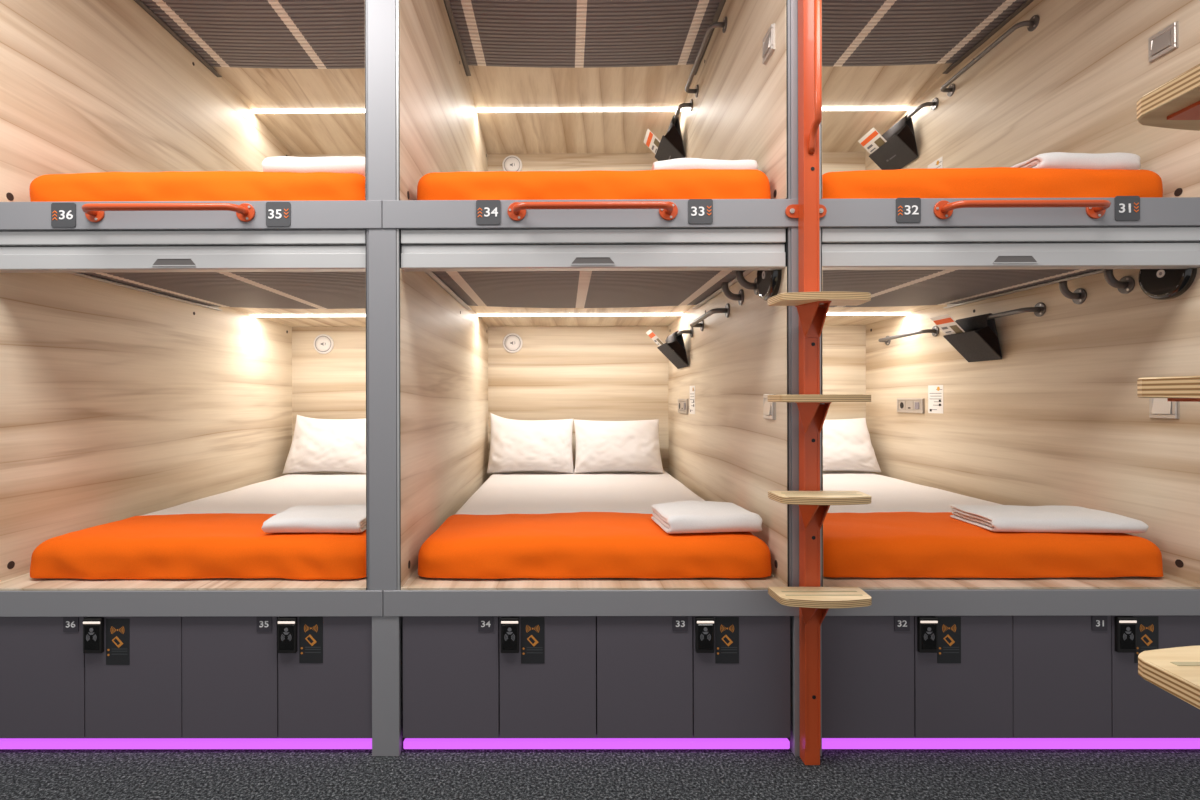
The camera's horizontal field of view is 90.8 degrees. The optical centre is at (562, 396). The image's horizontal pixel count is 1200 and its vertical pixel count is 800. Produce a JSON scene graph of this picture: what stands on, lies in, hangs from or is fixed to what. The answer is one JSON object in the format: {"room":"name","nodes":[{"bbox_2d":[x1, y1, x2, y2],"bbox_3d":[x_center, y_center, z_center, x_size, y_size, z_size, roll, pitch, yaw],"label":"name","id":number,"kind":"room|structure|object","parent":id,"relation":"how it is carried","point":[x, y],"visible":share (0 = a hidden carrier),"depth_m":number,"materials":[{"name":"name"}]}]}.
{"room":"dormitory","nodes":[
{"label":"dormitory","id":0,"kind":"room"},
{"bbox_2d":[0,738,1199,799],"bbox_3d":[0.007,1.138,0.980,8.400,0.050,6.300,0,0,0],"label":"floor","id":1,"kind":"structure","parent":0,"point":[25,774],"depth_m":1.74,"materials":[{"name":"grey carpet"}]},
{"bbox_2d":[0,737,371,748],"bbox_3d":[-1.193,1.093,1.992,1.202,0.046,0.286,0,0,0],"label":"light","id":2,"kind":"object","parent":1,"relation":"on","point":[5,743],"visible":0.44,"depth_m":1.85,"materials":[{"name":"purple plastic"}]},
{"bbox_2d":[0,617,181,737],"bbox_3d":[-1.491,0.875,2.132,0.602,0.380,0.608,0,0,0],"label":"locker","id":3,"kind":"object","parent":2,"relation":"on","point":[61,677],"visible":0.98,"depth_m":1.84,"materials":[{"name":"black metal"}]},
{"bbox_2d":[83,622,99,623],"bbox_3d":[-1.460,0.700,1.829,0.053,0.007,0.002,0,0,0],"label":"indicator light","id":4,"kind":"object","parent":3,"relation":"on","point":[83,622],"depth_m":1.83,"materials":[{"name":"white plastic"}]},
{"bbox_2d":[182,616,371,737],"bbox_3d":[-0.890,0.874,2.129,0.595,0.380,0.608,0,0,0],"label":"locker","id":5,"kind":"object","parent":2,"relation":"on","point":[243,677],"visible":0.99,"depth_m":1.84,"materials":[{"name":"black metal"}]},
{"bbox_2d":[278,621,294,623],"bbox_3d":[-0.855,0.698,1.827,0.053,0.007,0.002,0,0,0],"label":"indicator light","id":6,"kind":"object","parent":5,"relation":"on","point":[279,622],"depth_m":1.83,"materials":[{"name":"white plastic"}]},
{"bbox_2d":[403,729,789,748],"bbox_3d":[0.106,1.089,1.987,1.211,0.046,0.286,0,0,0],"label":"light","id":7,"kind":"object","parent":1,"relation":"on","point":[409,743],"visible":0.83,"depth_m":1.84,"materials":[{"name":"purple plastic"}]},
{"bbox_2d":[403,616,595,737],"bbox_3d":[-0.196,0.872,2.127,0.603,0.380,0.608,0,0,0],"label":"locker","id":8,"kind":"object","parent":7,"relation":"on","point":[464,676],"visible":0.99,"depth_m":1.84,"materials":[{"name":"black metal"}]},
{"bbox_2d":[501,621,517,623],"bbox_3d":[-0.164,0.697,1.824,0.053,0.007,0.002,0,0,0],"label":"indicator light","id":9,"kind":"object","parent":8,"relation":"on","point":[502,622],"depth_m":1.82,"materials":[{"name":"white plastic"}]},
{"bbox_2d":[403,738,789,748],"bbox_3d":[0.105,1.089,1.854,1.209,0.025,0.021,0,0,0],"label":"diffuser","id":10,"kind":"object","parent":7,"relation":"attached to","point":[409,743],"depth_m":1.84,"materials":[{"name":"purple"}]},
{"bbox_2d":[596,616,790,737],"bbox_3d":[0.409,0.871,2.124,0.601,0.380,0.608,0,0,0],"label":"locker","id":11,"kind":"object","parent":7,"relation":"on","point":[657,676],"visible":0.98,"depth_m":1.84,"materials":[{"name":"black metal"}]},
{"bbox_2d":[697,621,713,622],"bbox_3d":[0.441,0.695,1.822,0.053,0.007,0.002,0,0,0],"label":"indicator light","id":12,"kind":"object","parent":11,"relation":"on","point":[697,621],"depth_m":1.82,"materials":[{"name":"white plastic"}]},
{"bbox_2d":[0,0,1199,755],"bbox_3d":[0.096,-0.315,1.858,4.036,2.855,0.064,0,0,0],"label":"frame","id":13,"kind":"object","parent":1,"relation":"on","point":[382,213],"visible":0.63,"depth_m":1.83,"materials":[{"name":"grey metal"}]},
{"bbox_2d":[51,203,75,226],"bbox_3d":[-1.547,-0.564,1.830,0.076,0.076,0.004,0,0,0],"label":"number sign","id":14,"kind":"object","parent":13,"relation":"attached to","point":[62,214],"visible":1,"depth_m":1.83,"materials":[{"name":"grey plastic"}]},
{"bbox_2d":[82,203,254,222],"bbox_3d":[-1.216,-0.571,1.796,0.526,0.058,0.069,0,0,0],"label":"grab bar","id":15,"kind":"object","parent":13,"relation":"attached to","point":[245,212],"visible":1,"depth_m":1.77,"materials":[{"name":"orange metal"}]},
{"bbox_2d":[0,0,364,201],"bbox_3d":[-1.212,-1.170,2.897,1.290,1.123,2.115,0,0,0],"label":"wood wall panel","id":16,"kind":"object","parent":13,"relation":"attached to","point":[87,86],"visible":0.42,"depth_m":2.51,"materials":[{"name":"laminate"}]},
{"bbox_2d":[141,0,364,68],"bbox_3d":[-1.215,-1.669,2.428,1.200,0.120,1.176,0,0,0],"label":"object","id":17,"kind":"object","parent":16,"relation":"attached to","point":[278,34],"visible":0.69,"depth_m":2.70,"materials":[{"name":"black fabric"}]},
{"bbox_3d":[-1.187,-0.677,2.935,1.082,0.118,1.976,0,0,0],"label":"mattress","id":18,"kind":"object","parent":16,"relation":"on","visible":0},
{"bbox_2d":[30,171,364,201],"bbox_3d":[-1.190,-0.686,2.126,1.122,0.133,0.456,0,0,0],"label":"blanket","id":19,"kind":"object","parent":18,"relation":"on","point":[172,185],"visible":0.59,"depth_m":1.91,"materials":[{"name":"orange fabric"}]},
{"bbox_2d":[262,156,364,176],"bbox_3d":[-0.843,-0.795,2.145,0.367,0.093,0.284,0,0,0],"label":"towel","id":20,"kind":"object","parent":19,"relation":"on","point":[335,164],"visible":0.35,"depth_m":2.01,"materials":[{"name":"white fabric"}]},
{"bbox_2d":[0,268,365,590],"bbox_3d":[-1.208,0.047,2.895,1.290,1.108,2.119,0,0,0],"label":"wood wall panel","id":21,"kind":"object","parent":13,"relation":"attached to","point":[119,401],"visible":0.41,"depth_m":2.47,"materials":[{"name":"laminate"}]},
{"bbox_2d":[0,230,365,308],"bbox_3d":[-1.212,-0.460,2.428,1.200,0.120,1.176,0,0,0],"label":"roller shutter","id":22,"kind":"object","parent":21,"relation":"attached to","point":[280,269],"visible":0.84,"depth_m":1.85,"materials":[{"name":"grey"}]},
{"bbox_2d":[81,272,365,308],"bbox_3d":[-1.211,-0.460,2.467,1.188,0.021,1.096,0,0,0],"label":"ceiling panel","id":23,"kind":"object","parent":22,"relation":"hanging from","point":[280,290],"depth_m":2.45,"materials":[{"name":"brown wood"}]},
{"bbox_2d":[141,472,365,515],"bbox_3d":[-1.184,0.532,2.935,1.082,0.118,1.976,0,0,0],"label":"sheet","id":24,"kind":"object","parent":21,"relation":"on","point":[277,495],"visible":0.27,"depth_m":2.83,"materials":[{"name":"white fabric"}]},
{"bbox_2d":[30,513,365,579],"bbox_3d":[-1.187,0.523,2.124,1.127,0.135,0.461,0,0,0],"label":"blanket","id":25,"kind":"object","parent":24,"relation":"on","point":[206,545],"visible":0.76,"depth_m":1.91,"materials":[{"name":"orange fabric"}]},
{"bbox_2d":[262,504,365,532],"bbox_3d":[-0.845,0.432,2.116,0.336,0.057,0.279,0,0,0],"label":"towel","id":26,"kind":"object","parent":25,"relation":"on","point":[300,518],"visible":0.93,"depth_m":1.99,"materials":[{"name":"white fabric"}]},
{"bbox_2d":[283,415,365,473],"bbox_3d":[-1.457,0.293,3.725,0.539,0.358,0.251,0,0,0],"label":"pillow","id":27,"kind":"object","parent":24,"relation":"on","point":[318,445],"visible":0.87,"depth_m":3.66,"materials":[{"name":"white fabric"}]},
{"bbox_2d":[314,334,333,353],"bbox_3d":[-1.591,-0.352,3.926,0.132,0.132,0.020,0,0,0],"label":"air vent","id":28,"kind":"object","parent":21,"relation":"attached to","point":[323,343],"visible":1,"depth_m":3.92,"materials":[{"name":"white plastic"}]},
{"bbox_2d":[266,202,290,226],"bbox_3d":[-0.881,-0.566,1.827,0.076,0.076,0.004,0,0,0],"label":"number sign","id":29,"kind":"object","parent":13,"relation":"attached to","point":[278,214],"visible":1,"depth_m":1.83,"materials":[{"name":"grey plastic"}]},
{"bbox_2d":[476,200,500,224],"bbox_3d":[-0.230,-0.571,1.825,0.076,0.076,0.004,0,0,0],"label":"number sign","id":30,"kind":"object","parent":13,"relation":"attached to","point":[488,212],"visible":1,"depth_m":1.82,"materials":[{"name":"grey plastic"}]},
{"bbox_2d":[507,201,677,220],"bbox_3d":[0.092,-0.574,1.791,0.526,0.058,0.069,0,0,0],"label":"grab bar","id":31,"kind":"object","parent":13,"relation":"attached to","point":[668,210],"visible":1,"depth_m":1.76,"materials":[{"name":"orange metal"}]},
{"bbox_2d":[399,0,786,199],"bbox_3d":[0.097,-1.173,2.892,1.290,1.123,2.115,0,0,0],"label":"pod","id":32,"kind":"object","parent":13,"relation":"attached to","point":[455,115],"visible":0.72,"depth_m":2.88,"materials":[{"name":"laminate"}]},
{"bbox_2d":[502,155,521,170],"bbox_3d":[-0.336,-1.540,3.921,0.132,0.132,0.020,0,0,0],"label":"air vent","id":33,"kind":"object","parent":32,"relation":"attached to","point":[510,163],"visible":0.86,"depth_m":3.91,"materials":[{"name":"white plastic"}]},
{"bbox_2d":[449,0,719,67],"bbox_3d":[0.094,-1.672,2.422,1.200,0.120,1.176,0,0,0],"label":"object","id":34,"kind":"object","parent":32,"relation":"attached to","point":[502,33],"visible":0.97,"depth_m":2.72,"materials":[{"name":"black"}]},
{"bbox_2d":[673,99,692,125],"bbox_3d":[0.662,-1.573,3.422,0.070,0.066,0.530,0,0,0],"label":"towel bar","id":35,"kind":"object","parent":32,"relation":"attached to","point":[690,105],"visible":0.48,"depth_m":3.19,"materials":[{"name":"grey metal"}]},
{"bbox_2d":[655,115,684,160],"bbox_3d":[0.628,-1.469,3.478,0.129,0.245,0.300,0,0,0],"label":"pouch","id":36,"kind":"object","parent":35,"relation":"hanging from","point":[671,146],"visible":0.79,"depth_m":3.35,"materials":[{"name":"grey fabric"}]},
{"bbox_2d":[644,129,659,154],"bbox_3d":[0.585,-1.470,3.528,0.179,0.188,0.184,0,0,0],"label":"leaflet","id":37,"kind":"object","parent":36,"relation":"in","point":[650,140],"visible":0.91,"depth_m":3.52,"materials":[{"name":"white paper"}]},
{"bbox_2d":[654,138,659,146],"bbox_3d":[0.564,-1.491,3.485,0.045,0.047,0.068,0,0,0],"label":"picture","id":38,"kind":"object","parent":37,"relation":"attached to","point":[656,141],"depth_m":3.48,"materials":[{"name":"brown paper"}]},
{"bbox_2d":[685,16,726,97],"bbox_3d":[0.660,-1.584,2.785,0.070,0.066,0.595,0,0,0],"label":"towel bar","id":39,"kind":"object","parent":32,"relation":"attached to","point":[723,25],"visible":1,"depth_m":2.69,"materials":[{"name":"grey metal"}]},
{"bbox_2d":[762,23,774,64],"bbox_3d":[0.684,-1.177,1.970,0.017,0.084,0.089,0,0,0],"label":"light switch","id":40,"kind":"object","parent":32,"relation":"attached to","point":[768,46],"visible":1,"depth_m":1.95,"materials":[{"name":"grey plastic"}]},
{"bbox_3d":[0.105,-0.680,2.930,1.127,0.118,1.976,0,0,0],"label":"mattress","id":41,"kind":"object","parent":32,"relation":"on","visible":0},
{"bbox_2d":[417,169,770,199],"bbox_3d":[0.102,-0.688,2.117,1.171,0.131,0.463,0,0,0],"label":"blanket","id":42,"kind":"object","parent":41,"relation":"on","point":[661,183],"visible":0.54,"depth_m":1.90,"materials":[{"name":"orange fabric"}]},
{"bbox_2d":[651,158,757,169],"bbox_3d":[0.486,-0.787,2.139,0.359,0.070,0.286,0,0,0],"label":"towel","id":43,"kind":"object","parent":42,"relation":"on","point":[679,163],"visible":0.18,"depth_m":2.00,"materials":[{"name":"white fabric"}]},
{"bbox_2d":[400,267,787,589],"bbox_3d":[0.100,0.044,2.890,1.290,1.108,2.119,0,0,0],"label":"wood wall panel","id":44,"kind":"object","parent":13,"relation":"attached to","point":[594,364],"visible":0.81,"depth_m":2.70,"materials":[{"name":"laminate"}]},
{"bbox_2d":[503,333,522,352],"bbox_3d":[-0.333,-0.359,3.921,0.132,0.132,0.020,0,0,0],"label":"round speaker","id":45,"kind":"object","parent":44,"relation":"attached to","point":[512,342],"visible":1,"depth_m":3.91},
{"bbox_2d":[454,469,704,514],"bbox_3d":[0.108,0.529,2.930,1.127,0.118,1.976,0,0,0],"label":"sheet","id":46,"kind":"object","parent":44,"relation":"on","point":[521,492],"visible":0.41,"depth_m":2.90,"materials":[{"name":"white fabric"}]},
{"bbox_2d":[487,413,573,472],"bbox_3d":[-0.199,0.285,3.710,0.539,0.368,0.259,0,0,0],"label":"pillow","id":47,"kind":"object","parent":46,"relation":"on","point":[515,445],"visible":1,"depth_m":3.65,"materials":[{"name":"white fabric"}]},
{"bbox_2d":[418,512,770,578],"bbox_3d":[0.105,0.520,2.118,1.170,0.131,0.460,0,0,0],"label":"blanket","id":48,"kind":"object","parent":46,"relation":"on","point":[574,544],"visible":0.89,"depth_m":1.91,"materials":[{"name":"orange fabric"}]},
{"bbox_2d":[651,501,762,533],"bbox_3d":[0.501,0.422,2.098,0.329,0.070,0.268,0,0,-4],"label":"towel","id":49,"kind":"object","parent":48,"relation":"on","point":[679,516],"visible":1,"depth_m":1.98,"materials":[{"name":"white fabric"}]},
{"bbox_2d":[574,419,663,472],"bbox_3d":[0.345,0.306,3.699,0.549,0.324,0.256,0,0,0],"label":"pillow","id":50,"kind":"object","parent":46,"relation":"on","point":[601,446],"visible":1,"depth_m":3.64,"materials":[{"name":"white fabric"}]},
{"bbox_2d":[401,229,785,307],"bbox_3d":[0.097,-0.463,2.422,1.200,0.120,1.176,0,0,0],"label":"roller shutter","id":51,"kind":"object","parent":44,"relation":"attached to","point":[526,268],"visible":0.96,"depth_m":1.85,"materials":[{"name":"grey"}]},
{"bbox_2d":[432,270,745,307],"bbox_3d":[0.097,-0.463,2.462,1.188,0.021,1.096,0,0,0],"label":"ceiling panel","id":52,"kind":"object","parent":51,"relation":"hanging from","point":[526,289],"depth_m":2.47,"materials":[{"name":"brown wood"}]},
{"bbox_2d":[665,327,693,341],"bbox_3d":[0.666,-0.349,3.422,0.070,0.066,0.530,0,0,0],"label":"towel bar","id":53,"kind":"object","parent":44,"relation":"attached to","point":[690,331],"visible":0.47,"depth_m":3.18,"materials":[{"name":"grey metal"}]},
{"bbox_2d":[657,331,688,368],"bbox_3d":[0.631,-0.267,3.398,0.129,0.199,0.300,0,0,0],"label":"pouch","id":54,"kind":"object","parent":53,"relation":"hanging from","point":[674,349],"visible":0.91,"depth_m":3.29,"materials":[{"name":"black fabric"}]},
{"bbox_2d":[646,329,663,345],"bbox_3d":[0.588,-0.292,3.448,0.179,0.188,0.184,0,0,0],"label":"leaflet","id":55,"kind":"object","parent":54,"relation":"in","point":[650,333],"visible":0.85,"depth_m":3.44,"materials":[{"name":"white paper"}]},
{"bbox_2d":[678,399,688,413],"bbox_3d":[0.695,0.053,3.370,0.013,0.080,0.285,0,0,0],"label":"wall socket","id":56,"kind":"object","parent":44,"relation":"attached to","point":[683,404],"visible":1,"depth_m":3.36,"materials":[{"name":"grey plastic"}]},
{"bbox_2d":[690,386,694,413],"bbox_3d":[0.700,0.015,3.189,0.002,0.152,0.128,0,0,0],"label":"instruction sticker","id":57,"kind":"object","parent":44,"relation":"attached to","point":[692,388],"visible":1,"depth_m":3.18,"materials":[{"name":"white paper"}]},
{"bbox_2d":[690,303,729,330],"bbox_3d":[0.663,-0.361,2.717,0.070,0.066,0.520,0,0,0],"label":"towel bar","id":58,"kind":"object","parent":44,"relation":"attached to","point":[726,310],"visible":1,"depth_m":2.56,"materials":[{"name":"grey metal"}]},
{"bbox_2d":[722,282,743,304],"bbox_3d":[0.657,-0.401,2.296,0.078,0.088,0.062,0,0,0],"label":"coat hook","id":59,"kind":"object","parent":44,"relation":"attached to","point":[739,297],"visible":1,"depth_m":2.29,"materials":[{"name":"grey metal"}]},
{"bbox_2d":[736,270,758,294],"bbox_3d":[0.657,-0.408,2.106,0.078,0.088,0.062,0,0,0],"label":"coat hook","id":60,"kind":"object","parent":44,"relation":"attached to","point":[741,280],"visible":0.8,"depth_m":2.10,"materials":[{"name":"grey metal"}]},
{"bbox_2d":[757,269,781,300],"bbox_3d":[0.680,-0.405,1.957,0.030,0.170,0.170,0,0,0],"label":"disc","id":61,"kind":"object","parent":44,"relation":"attached to","point":[768,281],"visible":0.68,"depth_m":1.92,"materials":[{"name":"black metal"}]},
{"bbox_2d":[763,394,775,419],"bbox_3d":[0.688,0.032,1.970,0.017,0.084,0.089,0,0,0],"label":"light switch","id":62,"kind":"object","parent":44,"relation":"attached to","point":[769,408],"visible":0.81,"depth_m":1.95,"materials":[{"name":"grey plastic"}]},
{"bbox_2d":[688,199,712,223],"bbox_3d":[0.426,-0.573,1.822,0.076,0.076,0.004,0,0,0],"label":"number sign","id":63,"kind":"object","parent":13,"relation":"attached to","point":[700,211],"visible":1,"depth_m":1.82,"materials":[{"name":"grey plastic"}]},
{"bbox_2d":[896,198,920,222],"bbox_3d":[1.066,-0.576,1.820,0.076,0.076,0.004,0,0,0],"label":"number sign","id":64,"kind":"object","parent":13,"relation":"attached to","point":[908,210],"visible":1,"depth_m":1.82,"materials":[{"name":"grey plastic"}]},
{"bbox_2d":[821,0,1199,196],"bbox_3d":[1.408,-1.176,2.887,1.290,1.123,2.115,0,0,0],"label":"wood wall panel","id":65,"kind":"object","parent":13,"relation":"attached to","point":[1075,82],"visible":0.23,"depth_m":2.47,"materials":[{"name":"laminate"}]},
{"bbox_2d":[906,98,938,120],"bbox_3d":[1.974,-1.577,3.417,0.070,0.066,0.530,0,0,0],"label":"towel bar","id":66,"kind":"object","parent":65,"relation":"attached to","point":[934,103],"visible":0.53,"depth_m":3.19,"materials":[{"name":"grey metal"}]},
{"bbox_2d":[869,114,917,169],"bbox_3d":[1.939,-1.472,3.472,0.129,0.245,0.300,0,0,0],"label":"pouch","id":67,"kind":"object","parent":66,"relation":"hanging from","point":[900,148],"visible":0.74,"depth_m":3.41,"materials":[{"name":"grey"}]},
{"bbox_2d":[858,127,886,153],"bbox_3d":[1.896,-1.473,3.523,0.179,0.188,0.184,0,0,0],"label":"leaflet","id":68,"kind":"object","parent":67,"relation":"in","point":[871,141],"visible":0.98,"depth_m":3.52,"materials":[{"name":"white paper"}]},
{"bbox_2d":[874,137,884,146],"bbox_3d":[1.875,-1.494,3.479,0.045,0.047,0.068,0,0,0],"label":"picture","id":69,"kind":"object","parent":68,"relation":"attached to","point":[878,141],"depth_m":3.48,"materials":[{"name":"brown paper"}]},
{"bbox_2d":[822,0,1026,65],"bbox_3d":[1.405,-1.675,2.417,1.200,0.120,1.176,0,0,0],"label":"roller shutter","id":70,"kind":"object","parent":65,"relation":"attached to","point":[854,32],"visible":0.72,"depth_m":2.71,"materials":[{"name":"black"}]},
{"bbox_2d":[928,156,942,168],"bbox_3d":[2.008,-1.197,3.184,0.002,0.152,0.128,0,0,0],"label":"instruction sticker","id":71,"kind":"object","parent":65,"relation":"attached to","point":[938,163],"visible":0.4,"depth_m":3.16,"materials":[{"name":"white paper"}]},
{"bbox_2d":[940,15,1039,96],"bbox_3d":[1.971,-1.587,2.780,0.070,0.066,0.595,0,0,0],"label":"towel bar","id":72,"kind":"object","parent":65,"relation":"attached to","point":[1031,24],"visible":1,"depth_m":2.68,"materials":[{"name":"grey metal"}]},
{"bbox_2d":[1148,21,1178,62],"bbox_3d":[1.996,-1.180,1.965,0.017,0.084,0.089,0,0,0],"label":"light switch","id":73,"kind":"object","parent":65,"relation":"attached to","point":[1166,40],"visible":1,"depth_m":1.96,"materials":[{"name":"grey plastic"}]},
{"bbox_3d":[1.394,-0.683,2.925,1.085,0.118,1.976,0,0,0],"label":"mattress","id":74,"kind":"object","parent":65,"relation":"on","visible":0},
{"bbox_2d":[822,167,1162,198],"bbox_3d":[1.391,-0.693,2.115,1.125,0.131,0.458,0,0,0],"label":"blanket","id":75,"kind":"object","parent":74,"relation":"on","point":[990,182],"visible":0.51,"depth_m":1.90,"materials":[{"name":"orange fabric"}]},
{"bbox_2d":[1012,152,1140,169],"bbox_3d":[1.765,-0.794,2.109,0.360,0.078,0.269,0,0,-3],"label":"towel","id":76,"kind":"object","parent":75,"relation":"on","point":[1062,160],"visible":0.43,"depth_m":1.98,"materials":[{"name":"white fabric"}]},
{"bbox_2d":[822,268,1199,588],"bbox_3d":[1.411,0.041,2.885,1.290,1.108,2.119,0,0,0],"label":"wood wall panel","id":77,"kind":"object","parent":13,"relation":"attached to","point":[1060,419],"visible":0.38,"depth_m":2.37,"materials":[{"name":"laminate"}]},
{"bbox_2d":[878,326,938,344],"bbox_3d":[1.977,-0.352,3.417,0.070,0.066,0.530,0,0,0],"label":"towel bar","id":78,"kind":"object","parent":77,"relation":"attached to","point":[935,329],"visible":1,"depth_m":3.29,"materials":[{"name":"grey metal"}]},
{"bbox_2d":[897,398,924,412],"bbox_3d":[2.006,0.049,3.395,0.013,0.082,0.265,0,0,0],"label":"wall socket","id":79,"kind":"object","parent":77,"relation":"attached to","point":[906,405],"visible":1,"depth_m":3.39,"materials":[{"name":"grey plastic"}]},
{"bbox_2d":[823,471,1001,512],"bbox_3d":[1.397,0.526,2.925,1.085,0.118,1.976,0,0,0],"label":"sheet","id":80,"kind":"object","parent":77,"relation":"on","point":[888,494],"visible":0.18,"depth_m":2.80,"materials":[{"name":"white fabric"}]},
{"bbox_2d":[823,418,880,472],"bbox_3d":[1.686,0.300,3.707,0.539,0.329,0.249,0,0,0],"label":"pillow","id":81,"kind":"object","parent":80,"relation":"on","point":[847,446],"visible":0.53,"depth_m":3.64,"materials":[{"name":"white fabric"}]},
{"bbox_2d":[823,512,1162,577],"bbox_3d":[1.394,0.516,2.115,1.125,0.131,0.458,0,0,0],"label":"blanket","id":82,"kind":"object","parent":80,"relation":"on","point":[873,544],"visible":0.69,"depth_m":1.90,"materials":[{"name":"orange fabric"}]},
{"bbox_2d":[950,504,1148,532],"bbox_3d":[1.697,0.428,2.090,0.495,0.052,0.267,0,0,4],"label":"towel","id":83,"kind":"object","parent":82,"relation":"on","point":[996,518],"visible":1,"depth_m":1.99,"materials":[{"name":"white fabric"}]},
{"bbox_2d":[928,385,942,413],"bbox_3d":[2.011,0.012,3.184,0.002,0.152,0.128,0,0,0],"label":"instruction sticker","id":84,"kind":"object","parent":77,"relation":"attached to","point":[935,392],"visible":1,"depth_m":3.18,"materials":[{"name":"white paper"}]},
{"bbox_2d":[822,227,1199,306],"bbox_3d":[1.408,-0.466,2.417,1.200,0.120,1.176,0,0,0],"label":"roller shutter","id":85,"kind":"object","parent":77,"relation":"attached to","point":[897,266],"visible":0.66,"depth_m":1.84,"materials":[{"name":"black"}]},
{"bbox_2d":[822,269,1101,306],"bbox_3d":[1.408,-0.466,2.457,1.188,0.021,1.096,0,0,0],"label":"ceiling panel","id":86,"kind":"object","parent":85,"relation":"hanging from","point":[887,288],"depth_m":2.38,"materials":[{"name":"grey fabric"}]},
{"bbox_2d":[987,302,1045,319],"bbox_3d":[1.974,-0.364,2.712,0.070,0.066,0.520,0,0,0],"label":"towel bar","id":87,"kind":"object","parent":77,"relation":"attached to","point":[1039,309],"visible":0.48,"depth_m":2.50,"materials":[{"name":"grey metal"}]},
{"bbox_2d":[943,313,1001,361],"bbox_3d":[1.940,-0.277,2.800,0.129,0.211,0.225,0,0,0],"label":"pouch","id":88,"kind":"object","parent":87,"relation":"hanging from","point":[979,341],"visible":0.89,"depth_m":2.75,"materials":[{"name":"black fabric"}]},
{"bbox_2d":[930,314,964,334],"bbox_3d":[1.897,-0.295,2.837,0.179,0.188,0.136,0,0,0],"label":"leaflet","id":89,"kind":"object","parent":88,"relation":"in","point":[945,323],"visible":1,"depth_m":2.83,"materials":[{"name":"white paper"}]},
{"bbox_2d":[949,325,962,332],"bbox_3d":[1.875,-0.316,2.805,0.045,0.047,0.050,0,0,0],"label":"picture","id":90,"kind":"object","parent":89,"relation":"attached to","point":[953,328],"depth_m":2.80,"materials":[{"name":"brown"}]},
{"bbox_2d":[1059,281,1086,303],"bbox_3d":[1.969,-0.404,2.291,0.078,0.088,0.062,0,0,0],"label":"coat hook","id":91,"kind":"object","parent":77,"relation":"attached to","point":[1079,295],"visible":1,"depth_m":2.28,"materials":[{"name":"grey metal"}]},
{"bbox_2d":[1104,269,1134,293],"bbox_3d":[1.968,-0.412,2.101,0.078,0.088,0.062,0,0,0],"label":"coat hook","id":92,"kind":"object","parent":77,"relation":"attached to","point":[1126,284],"visible":0.98,"depth_m":2.09,"materials":[{"name":"grey metal"}]},
{"bbox_2d":[1149,398,1179,418],"bbox_3d":[1.999,0.029,1.965,0.017,0.084,0.089,0,0,0],"label":"light switch","id":93,"kind":"object","parent":77,"relation":"attached to","point":[1158,407],"visible":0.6,"depth_m":1.96,"materials":[{"name":"grey plastic"}]},
{"bbox_2d":[1138,268,1196,299],"bbox_3d":[1.991,-0.408,1.952,0.030,0.170,0.170,0,0,0],"label":"disc","id":94,"kind":"object","parent":77,"relation":"attached to","point":[1160,284],"visible":0.66,"depth_m":1.94,"materials":[{"name":"black metal"}]},
{"bbox_2d":[933,200,1110,219],"bbox_3d":[1.407,-0.577,1.786,0.526,0.058,0.069,0,0,0],"label":"grab bar","id":95,"kind":"object","parent":13,"relation":"attached to","point":[1095,209],"visible":1,"depth_m":1.76,"materials":[{"name":"orange metal"}]},
{"bbox_2d":[1115,196,1139,220],"bbox_3d":[1.739,-0.581,1.817,0.076,0.076,0.004,0,0,0],"label":"number sign","id":96,"kind":"object","parent":13,"relation":"attached to","point":[1127,208],"visible":1,"depth_m":1.82,"materials":[{"name":"grey plastic"}]},
{"bbox_2d":[767,0,871,764],"bbox_3d":[0.750,-0.317,1.738,0.270,2.855,0.171,0,0,0],"label":"ladder","id":97,"kind":"object","parent":1,"relation":"on","point":[813,601],"visible":1,"depth_m":1.78,"materials":[{"name":"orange metal"}]},
{"bbox_2d":[822,736,1199,748],"bbox_3d":[1.404,1.086,1.982,1.206,0.046,0.286,0,0,0],"label":"light","id":98,"kind":"object","parent":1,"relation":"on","point":[827,743],"visible":0.28,"depth_m":1.84,"materials":[{"name":"purple plastic"}]},
{"bbox_2d":[822,616,1012,737],"bbox_3d":[1.101,0.869,2.122,0.596,0.380,0.608,0,0,0],"label":"locker","id":99,"kind":"object","parent":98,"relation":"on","point":[883,676],"visible":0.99,"depth_m":1.83,"materials":[{"name":"black metal"}]},
{"bbox_2d":[920,621,937,622],"bbox_3d":[1.129,0.693,1.819,0.053,0.007,0.002,0,0,0],"label":"indicator light","id":100,"kind":"object","parent":99,"relation":"on","point":[920,621],"depth_m":1.82,"materials":[{"name":"white plastic"}]},
{"bbox_2d":[1013,616,1199,737],"bbox_3d":[1.704,0.868,2.119,0.605,0.380,0.608,0,0,0],"label":"locker","id":101,"kind":"object","parent":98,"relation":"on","point":[1074,676],"visible":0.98,"depth_m":1.83,"materials":[{"name":"black metal"}]},
{"bbox_2d":[1119,621,1136,622],"bbox_3d":[1.739,0.692,1.817,0.053,0.007,0.002,0,0,0],"label":"indicator light","id":102,"kind":"object","parent":101,"relation":"on","point":[1119,621],"depth_m":1.82,"materials":[{"name":"white plastic"}]},
{"bbox_2d":[1137,64,1199,708],"bbox_3d":[0.723,-0.317,0.555,0.270,2.855,0.171,0,0,0],"label":"ladder","id":103,"kind":"object","parent":1,"relation":"on","point":[1175,104],"visible":1,"depth_m":0.59,"materials":[{"name":"beige wood"}]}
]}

